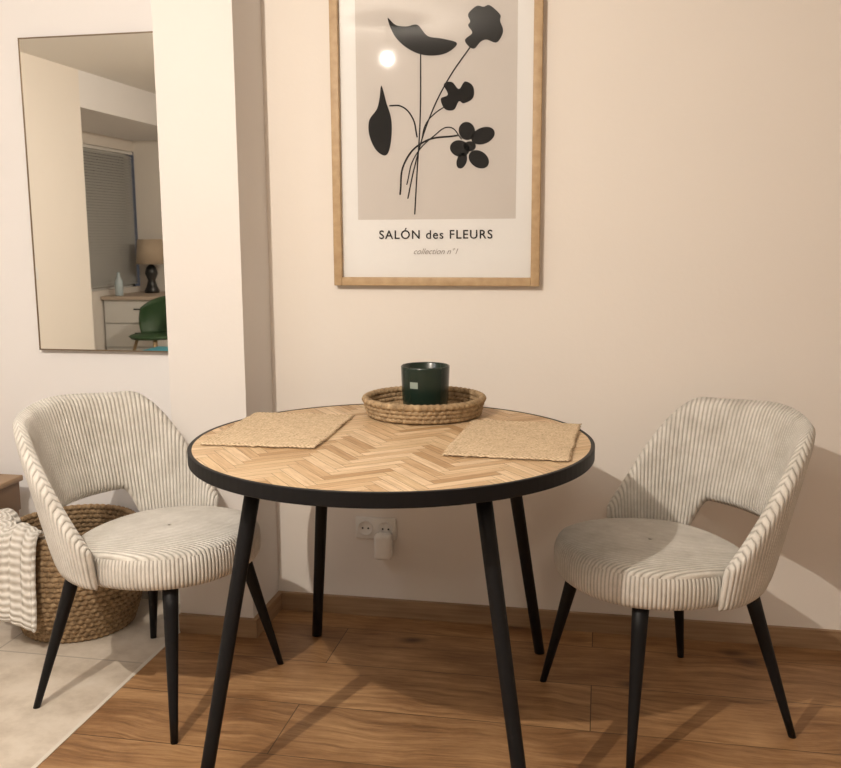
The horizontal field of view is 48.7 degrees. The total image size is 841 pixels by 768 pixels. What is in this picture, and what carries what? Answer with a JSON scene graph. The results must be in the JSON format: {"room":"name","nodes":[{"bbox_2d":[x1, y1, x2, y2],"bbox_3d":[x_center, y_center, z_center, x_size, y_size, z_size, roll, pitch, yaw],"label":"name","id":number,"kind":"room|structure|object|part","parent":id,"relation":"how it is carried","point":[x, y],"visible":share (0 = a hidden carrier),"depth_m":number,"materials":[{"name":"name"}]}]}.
{"room":"dining room","nodes":[
{"label":"dining room","id":0,"kind":"room"},
{"bbox_2d":[0,599,180,767],"bbox_3d":[-2.877,1.242,0.597,3.188,0.100,6.275,1,9,11],"label":"floor tile","id":1,"kind":"structure","parent":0,"point":[83,674],"depth_m":2.67,"materials":[{"name":"tile"}]},
{"bbox_2d":[0,474,22,514],"bbox_3d":[-1.585,0.557,3.093,0.380,0.450,0.360,1,9,11],"label":"wooden side table","id":2,"kind":"object","parent":1,"relation":"on","point":[9,483],"visible":0.48,"depth_m":3.15,"materials":[{"name":"brown wood"}]},
{"bbox_2d":[19,504,142,642],"bbox_3d":[-1.127,0.614,3.049,0.439,0.347,0.439,-6,11,-31],"label":"wicker basket","id":3,"kind":"object","parent":1,"relation":"on","point":[93,614],"visible":0.54,"depth_m":2.90,"materials":[{"name":"brown wicker"}]},
{"bbox_2d":[0,508,44,632],"bbox_3d":[-1.270,0.574,2.905,0.155,0.325,0.344,-9,12,-42],"label":"knitted throw","id":4,"kind":"object","parent":3,"relation":"in","point":[18,539],"visible":0.95,"depth_m":2.80,"materials":[{"name":"white fabric"}]},
{"bbox_2d":[151,0,278,617],"bbox_3d":[-0.634,-0.405,2.904,0.247,2.400,0.235,1,9,11],"label":"pillar","id":5,"kind":"structure","parent":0,"point":[208,67],"depth_m":2.80,"materials":[{"name":"white paint"}]},
{"bbox_2d":[179,613,252,637],"bbox_3d":[-0.651,0.770,2.968,0.247,0.060,0.015,1,9,11],"label":"baseboard","id":6,"kind":"structure","parent":5,"relation":"attached to","point":[188,622],"depth_m":2.97,"materials":[{"name":"brown wood"}]},
{"bbox_2d":[252,591,281,637],"bbox_3d":[-0.501,0.755,3.057,0.015,0.060,0.250,1,9,11],"label":"baseboard","id":7,"kind":"structure","parent":5,"relation":"attached to","point":[274,606],"depth_m":3.06,"materials":[{"name":"brown wood"}]},
{"bbox_2d":[0,0,840,629],"bbox_3d":[-0.131,-0.419,2.976,6.000,2.400,0.100,1,9,11],"label":"wall","id":8,"kind":"structure","parent":0,"point":[690,222],"depth_m":2.83,"materials":[{"name":"beige paint"}]},
{"bbox_2d":[17,31,167,351],"bbox_3d":[-1.037,-0.615,3.059,0.544,1.020,0.020,1,9,11],"label":"wall mirror","id":9,"kind":"object","parent":8,"relation":"attached to","point":[89,100],"depth_m":3.05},
{"bbox_2d":[356,516,395,539],"bbox_3d":[-0.147,0.475,3.064,0.136,0.072,0.014,1,9,11],"label":"wall socket","id":10,"kind":"object","parent":8,"relation":"attached to","point":[366,527],"visible":0.94,"depth_m":3.06,"materials":[{"name":"white plastic"}]},
{"bbox_2d":[374,533,392,559],"bbox_3d":[-0.121,0.530,3.037,0.058,0.085,0.045,1,9,11],"label":"plug-in adapter","id":11,"kind":"object","parent":10,"relation":"attached to","point":[383,542],"visible":1,"depth_m":3.02,"materials":[{"name":"white plastic"}]},
{"bbox_2d":[329,0,543,285],"bbox_3d":[0.043,-0.760,2.820,0.644,0.920,0.027,1,9,11],"label":"poster","id":12,"kind":"object","parent":8,"relation":"attached to","point":[436,105],"visible":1,"depth_m":2.83,"materials":[{"name":"white paper"}]},
{"bbox_3d":[-0.260,-0.768,2.878,0.026,0.920,0.027,1,9,11],"label":"frame","id":13,"kind":"part","parent":12,"relation":"part of","materials":[{"name":"brown wood"}]},
{"bbox_3d":[-0.051,-0.801,2.835,0.088,0.099,0.001,1,9,11],"label":"stem","id":14,"kind":"part","parent":12,"relation":"part of","materials":[{"name":"black paper"}]},
{"bbox_3d":[-0.009,-0.761,2.833,0.025,0.480,0.001,1,9,11],"label":"stem","id":15,"kind":"part","parent":12,"relation":"part of","materials":[{"name":"black paper"}]},
{"bbox_3d":[0.024,-0.669,2.842,0.183,0.177,0.001,1,9,11],"label":"stem","id":16,"kind":"part","parent":12,"relation":"part of","materials":[{"name":"black paper"}]},
{"bbox_3d":[0.041,-0.695,2.834,0.174,0.171,0.001,1,9,11],"label":"stem","id":17,"kind":"part","parent":12,"relation":"part of","materials":[{"name":"black paper"}]},
{"bbox_3d":[0.042,-0.789,2.819,0.085,0.110,0.001,1,9,11],"label":"stem","id":18,"kind":"part","parent":12,"relation":"part of","materials":[{"name":"black paper"}]},
{"bbox_3d":[0.045,-0.319,2.891,0.592,0.026,0.027,1,9,11],"label":"frame","id":19,"kind":"part","parent":12,"relation":"part of","materials":[{"name":"brown wood"}]},
{"bbox_3d":[0.045,-0.831,2.813,0.492,0.654,0.001,1,9,11],"label":"art panel","id":20,"kind":"part","parent":12,"relation":"part of","materials":[{"name":"beige paper"}]},
{"bbox_3d":[0.055,-0.789,2.816,0.199,0.446,0.001,1,9,11],"label":"stem","id":21,"kind":"part","parent":12,"relation":"part of","materials":[{"name":"black paper"}]},
{"bbox_2d":[441,81,473,110],"bbox_3d":[0.111,-0.865,2.793,0.101,0.084,0.001,1,9,11],"label":"flower","id":22,"kind":"object","parent":12,"relation":"on","point":[465,93],"depth_m":2.79,"materials":[{"name":"black paper"}]},
{"bbox_2d":[459,122,474,139],"bbox_3d":[0.140,-0.763,2.804,0.050,0.053,0.001,1,9,11],"label":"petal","id":23,"kind":"object","parent":12,"relation":"on","point":[466,129],"depth_m":2.80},
{"bbox_2d":[465,5,502,48],"bbox_3d":[0.188,-1.055,2.747,0.114,0.121,0.001,1,9,11],"label":"flower","id":24,"kind":"object","parent":12,"relation":"on","point":[485,24],"depth_m":2.75,"materials":[{"name":"black paper"}]},
{"bbox_3d":[0.346,-0.752,2.762,0.026,0.920,0.027,1,9,11],"label":"frame","id":25,"kind":"part","parent":12,"relation":"part of","materials":[{"name":"brown wood"}]},
{"bbox_2d":[281,591,840,650],"bbox_3d":[1.120,0.777,2.864,3.241,0.060,0.015,1,9,11],"label":"baseboard","id":26,"kind":"structure","parent":8,"relation":"attached to","point":[786,636],"depth_m":2.98,"materials":[{"name":"brown wood"}]},
{"bbox_2d":[37,609,840,767],"bbox_3d":[0.467,1.327,-0.045,3.600,0.100,6.275,1,9,11],"label":"floor","id":27,"kind":"structure","parent":0,"point":[368,691],"depth_m":2.52,"materials":[{"name":"brown wood"}]},
{"bbox_2d":[31,630,179,767],"bbox_3d":[-1.306,1.281,0.295,0.012,0.102,6.075,1,9,11],"label":"trim","id":28,"kind":"structure","parent":27,"relation":"on","point":[156,652],"depth_m":2.50,"materials":[{"name":"beige"}]},
{"bbox_2d":[12,391,283,744],"bbox_3d":[-0.762,0.452,2.590,0.648,0.808,0.603,4,10,23],"label":"dining chair","id":29,"kind":"object","parent":27,"relation":"on","point":[71,448],"visible":0.95,"depth_m":2.55,"materials":[{"name":"beige fabric"}]},
{"bbox_3d":[-0.975,0.681,2.506,0.154,0.385,0.042,-4,10,-21],"label":"leg","id":30,"kind":"part","parent":29,"relation":"part of","materials":[{"name":"black"}]},
{"bbox_3d":[-0.820,0.623,2.859,0.042,0.385,0.154,-4,10,-21],"label":"leg","id":31,"kind":"part","parent":29,"relation":"part of","materials":[{"name":"black"}]},
{"bbox_3d":[-0.688,0.400,2.550,0.461,0.038,0.463,4,10,23],"label":"seat panel","id":32,"kind":"part","parent":29,"relation":"part of","materials":[{"name":"beige fabric"}]},
{"bbox_3d":[-0.635,0.702,2.360,0.042,0.385,0.133,-1,9,-4],"label":"leg","id":33,"kind":"part","parent":29,"relation":"part of","materials":[{"name":"black"}]},
{"bbox_3d":[-0.469,0.646,2.703,0.140,0.385,0.042,-4,10,-21],"label":"leg","id":34,"kind":"part","parent":29,"relation":"part of","materials":[{"name":"black metal"}]},
{"bbox_2d":[187,404,594,767],"bbox_3d":[-0.069,0.508,2.400,1.003,0.751,1.003,1,9,11],"label":"round dining table","id":35,"kind":"object","parent":27,"relation":"on","point":[369,463],"visible":0.71,"depth_m":2.08,"materials":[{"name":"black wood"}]},
{"bbox_3d":[-0.432,0.571,2.111,0.038,0.722,0.233,6,11,35],"label":"table leg","id":36,"kind":"part","parent":35,"relation":"part of","materials":[{"name":"black"}]},
{"bbox_2d":[198,412,354,448],"bbox_3d":[-0.362,0.116,2.448,0.314,0.008,0.436,1,9,9],"label":"woven placemat","id":37,"kind":"object","parent":35,"relation":"on","point":[306,430],"visible":1,"depth_m":2.41,"materials":[{"name":"wicker"}]},
{"bbox_3d":[-0.300,0.458,2.808,0.038,0.722,0.238,-3,9,-16],"label":"table leg","id":38,"kind":"part","parent":35,"relation":"part of","materials":[{"name":"black metal"}]},
{"bbox_2d":[362,386,485,424],"bbox_3d":[0.010,0.057,2.650,0.355,0.056,0.355,0,9,2],"label":"woven tray","id":39,"kind":"object","parent":35,"relation":"on","point":[383,404],"visible":0.93,"depth_m":2.53,"materials":[{"name":"beige wicker"}]},
{"bbox_2d":[401,362,449,404],"bbox_3d":[0.014,0.008,2.642,0.138,0.124,0.138,1,9,11],"label":"plant pot","id":40,"kind":"object","parent":39,"relation":"on","point":[423,383],"visible":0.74,"depth_m":2.59,"materials":[{"name":"green ceramic"}]},
{"bbox_3d":[0.180,0.586,1.995,0.038,0.722,0.254,-4,10,-24],"label":"table leg","id":41,"kind":"part","parent":35,"relation":"part of","materials":[{"name":"black"}]},
{"bbox_2d":[442,420,581,461],"bbox_3d":[0.238,0.134,2.317,0.316,0.008,0.440,2,9,13],"label":"woven placemat","id":42,"kind":"object","parent":35,"relation":"on","point":[515,440],"visible":1,"depth_m":2.28,"materials":[{"name":"wicker"}]},
{"bbox_3d":[0.297,0.473,2.693,0.038,0.722,0.236,6,11,36],"label":"table leg","id":43,"kind":"part","parent":35,"relation":"part of","materials":[{"name":"black metal"}]},
{"bbox_2d":[540,397,815,767],"bbox_3d":[0.670,0.468,2.445,0.648,0.808,0.603,-3,10,-19],"label":"dining chair","id":44,"kind":"object","parent":27,"relation":"on","point":[751,456],"visible":1,"depth_m":2.39,"materials":[{"name":"beige fabric"}]},
{"bbox_3d":[0.398,0.660,2.589,0.133,0.385,0.042,8,12,42],"label":"leg","id":45,"kind":"part","parent":44,"relation":"part of","materials":[{"name":"black"}]},
{"bbox_3d":[0.510,0.718,2.225,0.042,0.385,0.140,4,10,26],"label":"leg","id":46,"kind":"part","parent":44,"relation":"part of","materials":[{"name":"black metal"}]},
{"bbox_3d":[0.594,0.416,2.410,0.461,0.038,0.463,-3,10,-19],"label":"seat panel","id":47,"kind":"part","parent":44,"relation":"part of","materials":[{"name":"beige fabric"}]},
{"bbox_3d":[0.748,0.639,2.708,0.042,0.385,0.154,4,10,26],"label":"leg","id":48,"kind":"part","parent":44,"relation":"part of","materials":[{"name":"black"}]},
{"bbox_3d":[0.875,0.697,2.344,0.154,0.385,0.042,4,10,26],"label":"leg","id":49,"kind":"part","parent":44,"relation":"part of","materials":[{"name":"black"}]},
{"bbox_3d":[-3.350,-0.227,1.884,0.100,2.400,3.300,1,9,11],"label":"wall","id":50,"kind":"structure","parent":0,"visible":0},
{"bbox_2d":[141,588,179,600],"bbox_3d":[-1.855,0.701,3.437,2.297,0.060,0.012,1,9,11],"label":"baseboard","id":51,"kind":"structure","parent":50,"relation":"attached to","point":[144,593],"depth_m":3.25,"materials":[{"name":"beige stone"}]}
]}

